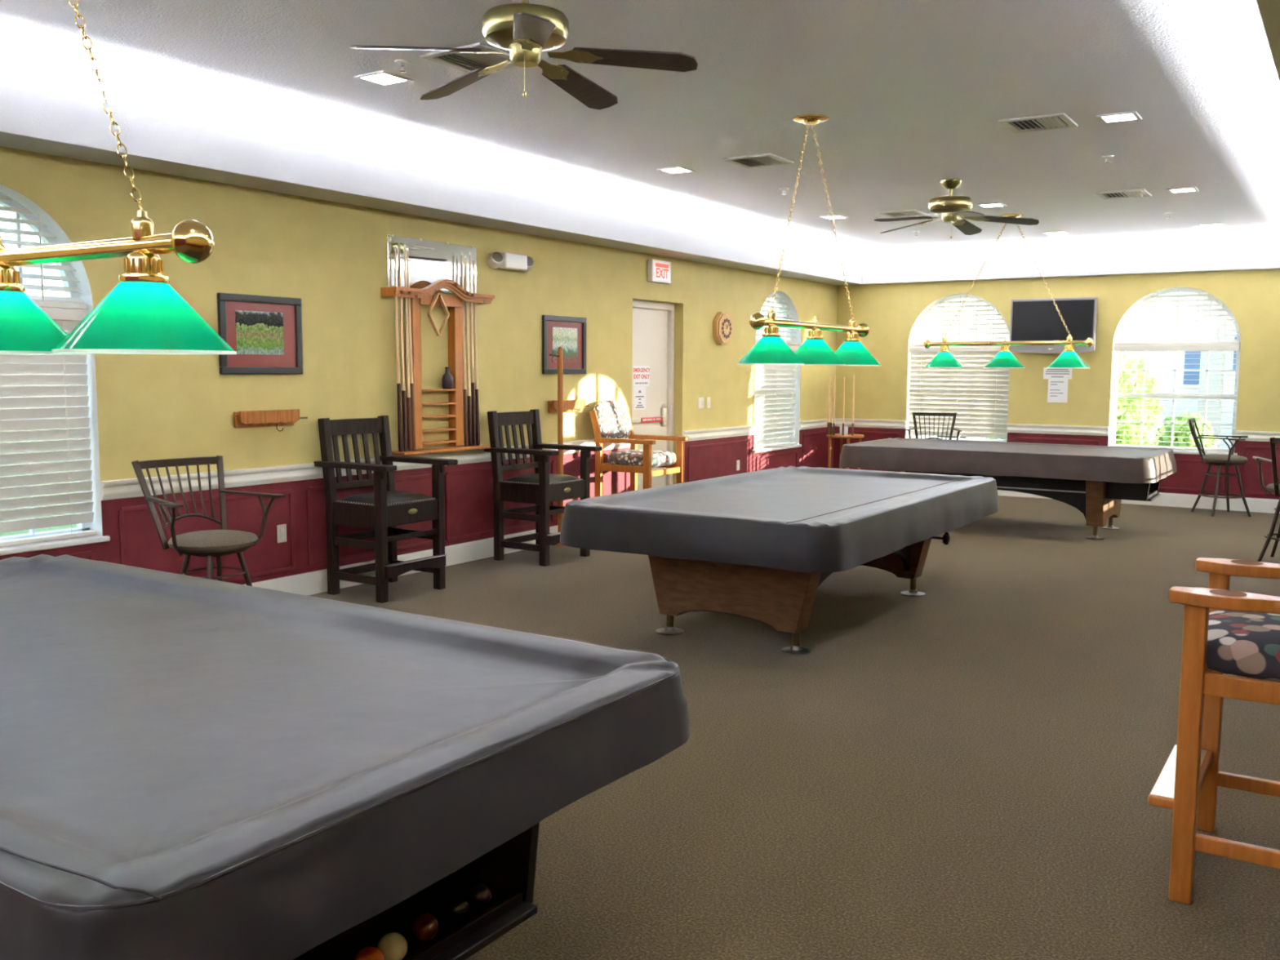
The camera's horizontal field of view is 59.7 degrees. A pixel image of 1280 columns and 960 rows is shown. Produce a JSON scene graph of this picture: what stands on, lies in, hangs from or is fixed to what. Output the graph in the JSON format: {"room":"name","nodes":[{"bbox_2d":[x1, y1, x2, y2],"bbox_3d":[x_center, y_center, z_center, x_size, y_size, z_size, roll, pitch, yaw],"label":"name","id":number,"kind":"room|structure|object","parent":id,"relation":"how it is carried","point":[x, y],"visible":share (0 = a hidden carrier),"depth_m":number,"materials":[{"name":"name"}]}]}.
{"room":"games hall","nodes":[
{"label":"games hall","id":0,"kind":"room"},
{"bbox_2d":[0,146,837,584],"bbox_3d":[-1.999,-0.573,7.727,0.200,2.585,16.850,4,7,33],"label":"wall","id":1,"kind":"structure","parent":0,"point":[331,256],"depth_m":7.49,"materials":[{"name":"yellow paint"}]},
{"bbox_2d":[0,191,110,555],"bbox_3d":[-3.344,-0.554,5.582,0.195,1.883,1.280,4,7,33],"label":"window","id":2,"kind":"structure","parent":1,"relation":"in","point":[12,549],"depth_m":5.92,"materials":[{"name":"white plastic"}]},
{"bbox_2d":[0,195,86,309],"bbox_3d":[-3.331,-1.167,5.515,0.061,0.585,1.190,4,7,33],"label":"blind","id":3,"kind":"object","parent":2,"relation":"attached to","point":[45,303],"visible":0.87,"depth_m":5.82,"materials":[{"name":"beige plastic"}]},
{"bbox_2d":[0,307,96,546],"bbox_3d":[-3.326,-0.260,5.599,0.075,1.226,1.196,4,7,33],"label":"blind","id":4,"kind":"object","parent":2,"relation":"attached to","point":[59,380],"visible":0.91,"depth_m":5.90,"materials":[{"name":"beige plastic"}]},
{"bbox_2d":[217,293,302,373],"bbox_3d":[-2.350,-0.900,6.934,0.028,0.484,0.615,4,7,33],"label":"framed picture","id":5,"kind":"object","parent":1,"relation":"attached to","point":[265,332],"visible":1,"depth_m":6.92,"materials":[{"name":"black"}]},
{"bbox_2d":[235,310,284,355],"bbox_3d":[-2.355,-0.911,6.922,0.003,0.265,0.355,4,7,33],"label":"print","id":6,"kind":"object","parent":5,"relation":"attached to","point":[257,332],"depth_m":6.92},
{"bbox_2d":[233,408,307,431],"bbox_3d":[-2.309,-0.371,7.010,0.075,0.138,0.520,4,7,33],"label":"wall rack","id":7,"kind":"object","parent":1,"relation":"attached to","point":[268,418],"visible":1,"depth_m":6.94,"materials":[{"name":"brown wood"}]},
{"bbox_2d":[276,524,286,542],"bbox_3d":[-2.297,0.343,7.166,0.011,0.115,0.072,4,7,33],"label":"power outlet","id":8,"kind":"object","parent":1,"relation":"attached to","point":[281,529],"visible":1,"depth_m":7.16,"materials":[{"name":"beige plastic"}]},
{"bbox_2d":[243,525,557,595],"bbox_3d":[-1.969,0.653,7.706,0.016,0.150,16.650,4,7,33],"label":"baseboard","id":9,"kind":"structure","parent":1,"relation":"attached to","point":[315,582],"depth_m":8.05,"materials":[{"name":"white paint"}]},
{"bbox_2d":[386,234,476,293],"bbox_3d":[-1.507,-1.565,8.180,0.017,0.376,0.930,4,7,33],"label":"wall mirror","id":10,"kind":"object","parent":1,"relation":"attached to","point":[429,261],"visible":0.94,"depth_m":8.13,"materials":[{"name":"silver glass"}]},
{"bbox_2d":[0,80,864,285],"bbox_3d":[-1.913,-1.964,7.479,0.690,0.235,17.390,4,7,33],"label":"trim","id":11,"kind":"structure","parent":1,"relation":"attached to","point":[33,119],"depth_m":6.94,"materials":[{"name":"grey paint"}]},
{"bbox_2d":[380,279,494,456],"bbox_3d":[-1.460,-0.835,8.208,0.156,1.258,1.040,4,7,33],"label":"cue rack","id":12,"kind":"object","parent":1,"relation":"attached to","point":[419,297],"visible":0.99,"depth_m":8.22,"materials":[{"name":"brown wood"}]},
{"bbox_2d":[393,247,403,451],"bbox_3d":[-1.698,-0.909,7.835,0.052,1.423,0.033,4,7,33],"label":"pool cue","id":13,"kind":"object","parent":12,"relation":"on","point":[397,357],"visible":1,"depth_m":7.84,"materials":[{"name":"brown wood"}]},
{"bbox_2d":[398,242,407,451],"bbox_3d":[-1.673,-0.933,7.872,0.052,1.463,0.033,4,7,33],"label":"pool cue","id":14,"kind":"object","parent":12,"relation":"on","point":[402,365],"visible":1,"depth_m":7.88,"materials":[{"name":"brown wood"}]},
{"bbox_2d":[403,244,412,450],"bbox_3d":[-1.647,-0.932,7.913,0.052,1.453,0.033,4,7,33],"label":"pool cue","id":15,"kind":"object","parent":12,"relation":"on","point":[408,387],"visible":1,"depth_m":7.92,"materials":[{"name":"brown wood"}]},
{"bbox_2d":[406,248,415,450],"bbox_3d":[-1.630,-0.924,7.941,0.052,1.433,0.033,4,7,33],"label":"pool cue","id":16,"kind":"object","parent":12,"relation":"on","point":[407,253],"visible":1,"depth_m":7.94,"materials":[{"name":"brown wood"}]},
{"bbox_2d":[426,292,449,336],"bbox_3d":[-1.460,-1.203,8.104,0.042,0.315,0.209,4,7,33],"label":"rack","id":17,"kind":"object","parent":12,"relation":"hanging from","point":[437,295],"visible":1,"depth_m":8.10,"materials":[{"name":"brown wood"}]},
{"bbox_2d":[422,440,457,444],"bbox_3d":[-1.505,-0.279,8.260,0.080,0.014,0.360,4,7,33],"label":"shelf","id":18,"kind":"object","parent":12,"relation":"attached to","point":[451,442],"depth_m":8.28,"materials":[{"name":"brown wood"}]},
{"bbox_2d":[422,427,457,432],"bbox_3d":[-1.504,-0.368,8.251,0.080,0.014,0.360,4,7,33],"label":"shelf","id":19,"kind":"object","parent":12,"relation":"attached to","point":[451,429],"depth_m":8.28,"materials":[{"name":"brown wood"}]},
{"bbox_2d":[441,366,453,389],"bbox_3d":[-1.433,-0.760,8.311,0.084,0.163,0.083,4,7,33],"label":"bottle","id":20,"kind":"object","parent":12,"relation":"on","point":[447,379],"visible":1,"depth_m":8.28,"materials":[{"name":"grey"}]},
{"bbox_2d":[460,252,468,446],"bbox_3d":[-1.324,-0.980,8.411,0.052,1.453,0.033,4,7,33],"label":"pool cue","id":21,"kind":"object","parent":12,"relation":"on","point":[464,388],"visible":1,"depth_m":8.42,"materials":[{"name":"brown wood"}]},
{"bbox_2d":[464,255,472,445],"bbox_3d":[-1.300,-0.973,8.449,0.052,1.433,0.033,4,7,33],"label":"pool cue","id":22,"kind":"object","parent":12,"relation":"on","point":[468,397],"visible":1,"depth_m":8.46,"materials":[{"name":"brown wood"}]},
{"bbox_2d":[468,252,475,445],"bbox_3d":[-1.275,-0.992,8.486,0.052,1.463,0.033,4,7,33],"label":"pool cue","id":23,"kind":"object","parent":12,"relation":"on","point":[473,393],"visible":1,"depth_m":8.49,"materials":[{"name":"brown wood"}]},
{"bbox_2d":[472,257,479,445],"bbox_3d":[-1.251,-0.976,8.525,0.052,1.423,0.033,4,7,33],"label":"pool cue","id":24,"kind":"object","parent":12,"relation":"on","point":[477,403],"visible":1,"depth_m":8.53,"materials":[{"name":"brown wood"}]},
{"bbox_2d":[58,431,832,582],"bbox_3d":[-0.911,0.123,9.301,0.014,0.528,12.578,4,7,33],"label":"trim","id":25,"kind":"structure","parent":1,"relation":"attached to","point":[121,513],"depth_m":7.41,"materials":[{"name":"red paint"}]},
{"bbox_2d":[100,417,835,500],"bbox_3d":[-1.955,-0.085,7.626,0.040,0.105,16.650,4,7,33],"label":"trim","id":26,"kind":"structure","parent":1,"relation":"attached to","point":[122,488],"depth_m":7.19,"materials":[{"name":"white paint"}]},
{"bbox_2d":[487,251,533,271],"bbox_3d":[-1.024,-1.729,8.853,0.129,0.131,0.509,4,7,33],"label":"emergency light","id":27,"kind":"object","parent":1,"relation":"attached to","point":[504,260],"visible":1,"depth_m":8.77,"materials":[{"name":"white plastic"}]},
{"bbox_2d":[542,315,586,373],"bbox_3d":[-0.644,-1.155,9.564,0.028,0.490,0.605,4,7,33],"label":"framed picture","id":28,"kind":"object","parent":1,"relation":"attached to","point":[569,333],"visible":1,"depth_m":9.56,"materials":[{"name":"black"}]},
{"bbox_2d":[551,326,577,363],"bbox_3d":[-0.643,-1.154,9.563,0.003,0.300,0.355,4,7,33],"label":"print","id":29,"kind":"object","parent":28,"relation":"attached to","point":[566,337],"depth_m":9.57},
{"bbox_2d":[547,399,589,415],"bbox_3d":[-0.610,-0.622,9.632,0.075,0.138,0.520,4,7,33],"label":"wall rack","id":30,"kind":"object","parent":1,"relation":"attached to","point":[569,406],"visible":0.95,"depth_m":9.58,"materials":[{"name":"brown wood"}]},
{"bbox_2d":[631,299,674,489],"bbox_3d":[0.053,-0.671,11.003,0.105,2.155,0.930,4,7,33],"label":"door","id":31,"kind":"structure","parent":1,"relation":"in","point":[653,322],"depth_m":11.12,"materials":[{"name":"beige paint"}]},
{"bbox_2d":[633,386,645,409],"bbox_3d":[-0.002,-0.798,10.889,0.003,0.220,0.220,4,7,33],"label":"notice sign","id":32,"kind":"object","parent":31,"relation":"attached to","point":[639,393],"visible":1,"depth_m":10.88,"materials":[{"name":"white paper"}]},
{"bbox_2d":[633,365,649,386],"bbox_3d":[0.017,-1.015,10.895,0.003,0.200,0.298,4,7,33],"label":"paper sign","id":33,"kind":"object","parent":31,"relation":"attached to","point":[641,373],"visible":1,"depth_m":10.89,"materials":[{"name":"white paper"}]},
{"bbox_2d":[647,258,671,284],"bbox_3d":[0.188,-2.003,10.734,0.065,0.210,0.340,4,7,33],"label":"exit sign","id":34,"kind":"object","parent":1,"relation":"attached to","point":[658,271],"visible":1,"depth_m":10.68,"materials":[{"name":"white plastic"}]},
{"bbox_2d":[712,311,733,345],"bbox_3d":[0.892,-1.608,11.857,0.084,0.342,0.342,4,7,33],"label":"wall clock","id":35,"kind":"object","parent":1,"relation":"attached to","point":[722,324],"visible":1,"depth_m":11.79,"materials":[{"name":"brown wood"}]},
{"bbox_2d":[752,292,801,453],"bbox_3d":[1.569,-1.286,13.159,0.195,1.853,1.280,4,7,33],"label":"window","id":36,"kind":"structure","parent":1,"relation":"in","point":[792,446],"depth_m":13.37,"materials":[{"name":"white plastic"}]},
{"bbox_2d":[753,343,799,448],"bbox_3d":[1.587,-0.992,13.176,0.075,1.196,1.196,4,7,33],"label":"blind","id":37,"kind":"object","parent":36,"relation":"attached to","point":[768,380],"visible":0.8,"depth_m":13.22,"materials":[{"name":"beige plastic"}]},
{"bbox_2d":[755,293,798,345],"bbox_3d":[1.581,-1.890,13.093,0.061,0.597,1.190,4,7,33],"label":"blind","id":38,"kind":"object","parent":36,"relation":"attached to","point":[791,342],"visible":0.56,"depth_m":13.23,"materials":[{"name":"beige plastic"}]},
{"bbox_2d":[0,0,1279,265],"bbox_3d":[0.755,-1.896,5.755,7.120,0.480,17.470,4,7,33],"label":"ceiling","id":39,"kind":"structure","parent":0,"point":[914,95],"depth_m":6.11,"materials":[{"name":"white paint"}]},
{"bbox_2d":[0,0,236,355],"bbox_3d":[-1.585,-1.028,2.722,1.600,1.432,0.374,4,7,33],"label":"lamp","id":40,"kind":"object","parent":39,"relation":"hanging from","point":[143,313],"visible":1,"depth_m":2.42,"materials":[{"name":"green glass"}]},
{"bbox_2d":[353,70,413,86],"bbox_3d":[-1.298,-2.034,5.656,0.210,0.010,0.210,4,7,33],"label":"recessed light","id":41,"kind":"object","parent":39,"relation":"in","point":[383,77],"visible":1,"depth_m":5.64,"materials":[{"name":"white paint"}]},
{"bbox_2d":[420,42,516,72],"bbox_3d":[-0.777,-1.990,5.287,0.370,0.019,0.370,4,7,33],"label":"ceiling vent","id":42,"kind":"object","parent":39,"relation":"in","point":[464,62],"visible":0.62,"depth_m":5.25,"materials":[{"name":"white metal"}]},
{"bbox_2d":[350,0,697,109],"bbox_3d":[-0.424,-1.666,4.248,1.251,0.452,1.230,4,7,33],"label":"ceiling fan","id":43,"kind":"object","parent":39,"relation":"hanging from","point":[526,29],"visible":1,"depth_m":4.15,"materials":[{"name":"brown wood"}]},
{"bbox_2d":[656,166,695,173],"bbox_3d":[0.267,-2.280,8.217,0.210,0.010,0.210,4,7,33],"label":"recessed light","id":44,"kind":"object","parent":39,"relation":"in","point":[675,170],"visible":1,"depth_m":8.21,"materials":[{"name":"white paint"}]},
{"bbox_2d":[722,153,793,168],"bbox_3d":[0.830,-2.233,7.820,0.370,0.019,0.370,4,7,33],"label":"ceiling vent","id":45,"kind":"object","parent":39,"relation":"in","point":[765,159],"visible":1,"depth_m":7.79,"materials":[{"name":"white metal"}]},
{"bbox_2d":[737,114,880,365],"bbox_3d":[1.057,-1.407,6.677,0.374,1.432,1.600,4,7,33],"label":"lamp","id":46,"kind":"object","parent":39,"relation":"hanging from","point":[771,348],"visible":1,"depth_m":6.57,"materials":[{"name":"green glass"}]},
{"bbox_2d":[877,208,929,217],"bbox_3d":[2.456,-2.481,10.401,0.370,0.019,0.370,4,7,33],"label":"ceiling vent","id":47,"kind":"object","parent":39,"relation":"in","point":[913,212],"visible":1,"depth_m":10.36,"materials":[{"name":"white metal"}]},
{"bbox_2d":[874,178,1039,239],"bbox_3d":[2.426,-2.089,8.665,1.256,0.452,1.209,4,7,33],"label":"ceiling fan","id":48,"kind":"object","parent":39,"relation":"hanging from","point":[951,207],"visible":1,"depth_m":8.53,"materials":[{"name":"gold metal"}]},
{"bbox_2d":[923,213,1093,368],"bbox_3d":[3.502,-1.788,10.650,1.600,1.432,0.374,4,7,34],"label":"lamp","id":49,"kind":"object","parent":39,"relation":"hanging from","point":[1068,358],"visible":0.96,"depth_m":10.61,"materials":[{"name":"green glass"}]},
{"bbox_2d":[998,112,1077,133],"bbox_3d":[2.349,-2.101,6.585,0.370,0.019,0.370,4,7,33],"label":"ceiling vent","id":50,"kind":"object","parent":39,"relation":"in","point":[1054,121],"visible":1,"depth_m":6.57,"materials":[{"name":"white metal"}]},
{"bbox_2d":[1096,111,1142,123],"bbox_3d":[2.760,-2.088,6.428,0.210,0.010,0.210,4,7,33],"label":"recessed light","id":51,"kind":"object","parent":39,"relation":"in","point":[1133,115],"visible":1,"depth_m":6.42,"materials":[{"name":"white paint"}]},
{"bbox_2d":[1095,188,1151,199],"bbox_3d":[3.989,-2.353,9.205,0.370,0.019,0.370,4,7,33],"label":"ceiling vent","id":52,"kind":"object","parent":39,"relation":"in","point":[1142,192],"visible":1,"depth_m":9.18,"materials":[{"name":"white metal"}]},
{"bbox_2d":[307,495,1279,959],"bbox_3d":[0.712,0.964,5.998,6.900,0.100,17.150,4,7,33],"label":"floor","id":53,"kind":"structure","parent":0,"point":[967,768],"depth_m":4.27,"materials":[{"name":"carpet"}]},
{"bbox_2d":[131,455,285,586],"bbox_3d":[-2.288,0.402,5.906,0.595,1.013,0.621,5,7,39],"label":"metal stool","id":54,"kind":"object","parent":53,"relation":"on","point":[210,544],"visible":0.88,"depth_m":5.87,"materials":[{"name":"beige metal"}]},
{"bbox_2d":[313,415,457,603],"bbox_3d":[-1.684,0.169,7.445,0.660,1.167,0.666,4,7,33],"label":"chair","id":55,"kind":"object","parent":53,"relation":"on","point":[383,509],"visible":1,"depth_m":7.36,"materials":[{"name":"brown wood"}]},
{"bbox_2d":[337,490,434,505],"bbox_3d":[-1.697,0.119,7.448,0.430,0.057,0.490,4,7,33],"label":"cushion","id":56,"kind":"object","parent":55,"relation":"on","point":[393,498],"depth_m":7.33,"materials":[{"name":"black leather"}]},
{"bbox_2d":[293,822,539,959],"bbox_3d":[-1.505,0.848,2.952,2.845,0.710,1.500,4,7,33],"label":"tray","id":57,"kind":"object","parent":53,"relation":"on","point":[508,868],"visible":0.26,"depth_m":2.29,"materials":[{"name":"black laminate"}]},
{"bbox_2d":[0,554,690,959],"bbox_3d":[-1.510,0.518,2.924,2.990,0.190,1.658,4,7,33],"label":"cover","id":58,"kind":"object","parent":57,"relation":"on","point":[192,767],"visible":1,"depth_m":2.25,"materials":[{"name":"grey fabric"}]},
{"bbox_2d":[354,946,385,959],"bbox_3d":[-0.497,0.885,2.047,0.057,0.057,0.057,4,7,33],"label":"ball","id":59,"kind":"object","parent":57,"relation":"in","point":[368,953],"visible":1,"depth_m":2.04,"materials":[{"name":"orange plastic"}]},
{"bbox_2d":[377,932,408,959],"bbox_3d":[-0.466,0.880,2.099,0.057,0.057,0.057,4,7,33],"label":"ball","id":60,"kind":"object","parent":57,"relation":"in","point":[393,945],"visible":0.89,"depth_m":2.08,"materials":[{"name":"beige plastic"}]},
{"bbox_2d":[409,911,439,942],"bbox_3d":[-0.419,0.873,2.179,0.057,0.057,0.057,4,7,33],"label":"ball","id":61,"kind":"object","parent":57,"relation":"in","point":[425,926],"visible":1,"depth_m":2.16,"materials":[{"name":"red plastic"}]},
{"bbox_2d":[442,893,471,924],"bbox_3d":[-0.371,0.866,2.254,0.057,0.057,0.057,4,7,33],"label":"ball","id":62,"kind":"object","parent":57,"relation":"in","point":[456,908],"visible":1,"depth_m":2.23,"materials":[{"name":"black"}]},
{"bbox_2d":[465,880,493,910],"bbox_3d":[-0.333,0.860,2.313,0.057,0.057,0.057,4,7,33],"label":"ball","id":63,"kind":"object","parent":57,"relation":"in","point":[479,894],"visible":0.96,"depth_m":2.29,"materials":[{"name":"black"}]},
{"bbox_2d":[484,408,601,566],"bbox_3d":[-0.759,0.040,8.799,0.660,1.167,0.666,4,7,33],"label":"chair","id":64,"kind":"object","parent":53,"relation":"on","point":[540,488],"visible":0.98,"depth_m":8.69,"materials":[{"name":"brown wood"}]},
{"bbox_2d":[502,473,582,484],"bbox_3d":[-0.771,-0.011,8.803,0.430,0.057,0.490,4,7,33],"label":"cushion","id":65,"kind":"object","parent":64,"relation":"on","point":[533,478],"depth_m":8.68,"materials":[{"name":"black leather"}]},
{"bbox_2d":[549,346,565,546],"bbox_3d":[-0.705,-0.273,9.351,0.090,1.682,0.219,4,7,33],"label":"pole","id":66,"kind":"object","parent":53,"relation":"on","point":[560,351],"visible":0.81,"depth_m":9.36,"materials":[{"name":"brown wood"}]},
{"bbox_2d":[589,400,688,497],"bbox_3d":[-0.017,-0.095,9.948,0.742,1.217,0.710,4,7,31],"label":"oak chair","id":67,"kind":"object","parent":53,"relation":"on","point":[611,420],"visible":0.8,"depth_m":9.82,"materials":[{"name":"brown wood"}]},
{"bbox_2d":[593,400,631,438],"bbox_3d":[-0.264,-0.531,10.055,0.162,0.374,0.535,4,7,31],"label":"cushion","id":68,"kind":"object","parent":67,"relation":"on","point":[611,420],"depth_m":9.97,"materials":[{"name":"fabric"}]},
{"bbox_2d":[607,449,675,467],"bbox_3d":[0.017,-0.192,9.919,0.520,0.135,0.535,4,7,31],"label":"cushion","id":69,"kind":"object","parent":67,"relation":"on","point":[660,459],"depth_m":9.73,"materials":[{"name":"fabric"}]},
{"bbox_2d":[648,532,949,654],"bbox_3d":[1.012,0.466,6.930,1.510,0.710,2.865,4,7,33],"label":"pool table","id":70,"kind":"object","parent":53,"relation":"on","point":[784,600],"visible":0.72,"depth_m":6.11,"materials":[{"name":"brown laminate"}]},
{"bbox_2d":[560,466,998,573],"bbox_3d":[1.010,0.166,6.894,1.681,0.236,3.018,4,7,33],"label":"table cover","id":71,"kind":"object","parent":70,"relation":"on","point":[802,518],"visible":1,"depth_m":5.99,"materials":[{"name":"black plastic"}]},
{"bbox_2d":[826,433,863,469],"bbox_3d":[2.584,-0.230,14.109,0.480,0.690,0.480,4,7,33],"label":"stand","id":72,"kind":"object","parent":53,"relation":"on","point":[849,436],"visible":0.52,"depth_m":14.06,"materials":[{"name":"brown wood"}]},
{"bbox_2d":[906,411,961,439],"bbox_3d":[3.422,-0.276,13.036,0.621,1.013,0.658,2,6,15],"label":"chair","id":73,"kind":"object","parent":53,"relation":"on","point":[914,414],"visible":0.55,"depth_m":13.24,"materials":[{"name":"black metal"}]},
{"bbox_2d":[885,469,1161,539],"bbox_3d":[3.535,0.091,10.845,2.735,0.710,1.400,4,7,32],"label":"pool table","id":74,"kind":"object","parent":53,"relation":"on","point":[1099,502],"visible":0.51,"depth_m":10.12,"materials":[{"name":"black laminate"}]},
{"bbox_2d":[839,437,1176,483],"bbox_3d":[3.535,-0.215,10.817,2.902,0.222,1.578,4,7,32],"label":"table cover","id":75,"kind":"object","parent":74,"relation":"on","point":[1122,464],"visible":1,"depth_m":10.27,"materials":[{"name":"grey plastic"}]},
{"bbox_2d":[1147,557,1279,904],"bbox_3d":[1.934,0.585,3.232,0.742,1.217,0.710,4,7,33],"label":"oak chair","id":76,"kind":"object","parent":53,"relation":"on","point":[1227,631],"visible":1,"depth_m":3.13,"materials":[{"name":"brown wood"}]},
{"bbox_2d":[1205,609,1279,682],"bbox_3d":[1.902,0.484,3.243,0.520,0.135,0.535,4,7,33],"label":"cushion","id":77,"kind":"object","parent":76,"relation":"on","point":[1245,644],"depth_m":3.12,"materials":[{"name":"fabric"}]},
{"bbox_2d":[1187,417,1251,516],"bbox_3d":[6.133,-0.139,11.815,0.652,1.013,0.621,4,7,31],"label":"metal stool","id":78,"kind":"object","parent":53,"relation":"on","point":[1230,460],"visible":1,"depth_m":11.70,"materials":[{"name":"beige metal"}]},
{"bbox_2d":[1252,436,1279,561],"bbox_3d":[5.162,0.161,8.751,0.621,1.013,0.631,3,6,23],"label":"metal stool","id":79,"kind":"object","parent":53,"relation":"on","point":[1274,487],"visible":0.98,"depth_m":8.79,"materials":[{"name":"black metal"}]},
{"bbox_2d":[833,268,1279,499],"bbox_3d":[5.288,-1.047,12.911,6.800,2.585,0.200,4,7,33],"label":"wall","id":80,"kind":"structure","parent":0,"point":[891,312],"depth_m":12.91,"materials":[{"name":"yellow paint"}]},
{"bbox_2d":[908,294,1009,440],"bbox_3d":[3.926,-1.359,13.732,1.320,1.833,0.195,4,7,33],"label":"window","id":81,"kind":"structure","parent":80,"relation":"in","point":[957,296],"depth_m":13.74,"materials":[{"name":"white plastic"}]},
{"bbox_2d":[907,346,1009,441],"bbox_3d":[3.912,-1.055,13.742,1.236,1.156,0.075,4,7,33],"label":"blind","id":82,"kind":"object","parent":81,"relation":"attached to","point":[994,382],"visible":0.78,"depth_m":13.71,"materials":[{"name":"beige plastic"}]},
{"bbox_2d":[910,295,1009,346],"bbox_3d":[3.923,-1.943,13.664,1.230,0.617,0.061,4,7,33],"label":"blind","id":83,"kind":"object","parent":81,"relation":"attached to","point":[913,344],"visible":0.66,"depth_m":13.65,"materials":[{"name":"beige plastic"}]},
{"bbox_2d":[1008,297,1097,353],"bbox_3d":[4.795,-1.789,12.962,0.950,0.634,0.132,4,7,33],"label":"wall tv","id":84,"kind":"object","parent":80,"relation":"attached to","point":[1031,319],"visible":0.88,"depth_m":12.91,"materials":[{"name":"grey"}]},
{"bbox_2d":[835,418,1279,441],"bbox_3d":[5.220,-0.565,12.858,6.400,0.105,0.040,4,7,33],"label":"trim","id":85,"kind":"structure","parent":80,"relation":"attached to","point":[1258,436],"depth_m":13.13,"materials":[{"name":"white paint"}]},
{"bbox_2d":[1047,378,1067,402],"bbox_3d":[4.882,-1.046,13.049,0.222,0.280,0.003,4,7,33],"label":"notice sign","id":86,"kind":"object","parent":80,"relation":"attached to","point":[1057,392],"visible":1,"depth_m":13.05,"materials":[{"name":"white paper"}]},
{"bbox_2d":[1049,381,1063,396],"bbox_3d":[4.873,-1.064,13.052,0.150,0.174,0.001,4,7,33],"label":"print","id":87,"kind":"object","parent":86,"relation":"attached to","point":[1056,388],"depth_m":13.05,"materials":[{"name":"grey paper"}]},
{"bbox_2d":[1043,367,1071,379],"bbox_3d":[4.877,-1.246,13.037,0.320,0.135,0.003,4,7,33],"label":"notice sign","id":88,"kind":"object","parent":80,"relation":"attached to","point":[1048,373],"visible":0.96,"depth_m":13.04,"materials":[{"name":"white paper"}]},
{"bbox_2d":[1045,368,1069,377],"bbox_3d":[4.876,-1.248,13.036,0.270,0.097,0.001,4,7,33],"label":"print","id":89,"kind":"object","parent":88,"relation":"attached to","point":[1049,372],"depth_m":13.04,"materials":[{"name":"grey paper"}]},
{"bbox_2d":[839,431,1279,496],"bbox_3d":[5.225,-0.200,12.905,6.228,0.528,0.014,4,7,33],"label":"trim","id":90,"kind":"structure","parent":80,"relation":"attached to","point":[855,432],"depth_m":12.37,"materials":[{"name":"red paint"}]},
{"bbox_2d":[861,244,1279,284],"bbox_3d":[5.080,-2.471,12.970,5.140,0.235,0.540,4,7,33],"label":"trim","id":91,"kind":"structure","parent":80,"relation":"attached to","point":[1260,257],"depth_m":12.69,"materials":[{"name":"grey paint"}]},
{"bbox_2d":[997,489,1279,513],"bbox_3d":[5.230,0.173,12.937,6.383,0.150,0.016,4,7,33],"label":"baseboard","id":92,"kind":"structure","parent":80,"relation":"attached to","point":[1171,500],"depth_m":12.32,"materials":[{"name":"white paint"}]},
{"bbox_2d":[1110,287,1240,455],"bbox_3d":[5.953,-1.218,12.431,1.345,1.833,0.195,4,7,33],"label":"window","id":93,"kind":"structure","parent":80,"relation":"in","point":[1206,396],"depth_m":12.47,"materials":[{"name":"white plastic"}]},
{"bbox_2d":[1110,345,1239,452],"bbox_3d":[5.940,-0.914,12.443,1.261,1.156,0.079,4,7,33],"label":"blind","id":94,"kind":"object","parent":93,"relation":"attached to","point":[1178,348],"visible":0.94,"depth_m":12.41,"materials":[{"name":"beige plastic"}]},
{"bbox_2d":[1115,288,1239,346],"bbox_3d":[5.950,-1.802,12.364,1.255,0.617,0.061,4,7,33],"label":"blind","id":95,"kind":"object","parent":93,"relation":"attached to","point":[1196,342],"visible":1,"depth_m":12.36,"materials":[{"name":"beige plastic"}]},
{"bbox_2d":[1256,0,1279,81],"bbox_3d":[3.179,-1.610,4.211,1.270,0.235,17.390,4,7,33],"label":"trim","id":96,"kind":"structure","parent":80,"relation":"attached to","point":[1269,10],"depth_m":3.49,"materials":[{"name":"grey paint"}]},
{"label":"outside","id":97,"kind":"structure","parent":0,"visible":0},
{"bbox_2d":[0,403,968,537],"bbox_3d":[3.078,0.777,10.036,90.000,0.100,90.000,4,7,33],"label":"ground","id":98,"kind":"structure","parent":97,"point":[73,526],"depth_m":13.85,"materials":[{"name":"green plant"}]},
{"bbox_2d":[1115,351,1165,445],"bbox_3d":[6.253,-0.773,14.992,1.469,2.048,1.512,4,7,33],"label":"shrub","id":99,"kind":"object","parent":98,"relation":"on","point":[1155,410],"visible":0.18,"depth_m":14.60,"materials":[{"name":"green plant"}]},
{"bbox_2d":[1126,292,1236,448],"bbox_3d":[13.010,-2.674,18.509,8.850,5.200,4.100,4,7,33],"label":"house","id":100,"kind":"structure","parent":98,"relation":"on","point":[1151,364],"depth_m":19.57,"materials":[{"name":"white"}]},
{"bbox_2d":[1155,409,1220,448],"bbox_3d":[7.691,-0.408,15.768,0.924,1.186,0.920,4,7,33],"label":"shrub","id":101,"kind":"object","parent":98,"relation":"on","point":[1183,428],"visible":0.26,"depth_m":15.59,"materials":[{"name":"green plant"}]},
{"bbox_3d":[9.910,0.072,16.897,9.000,0.030,4.000,4,7,33],"label":"path","id":102,"kind":"object","parent":98,"relation":"on","visible":0},
{"bbox_2d":[913,399,1175,445],"bbox_3d":[7.007,-0.929,19.401,4.286,1.414,1.800,4,7,30],"label":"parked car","id":103,"kind":"object","parent":102,"relation":"on","point":[1149,433],"visible":0.02,"depth_m":19.04,"materials":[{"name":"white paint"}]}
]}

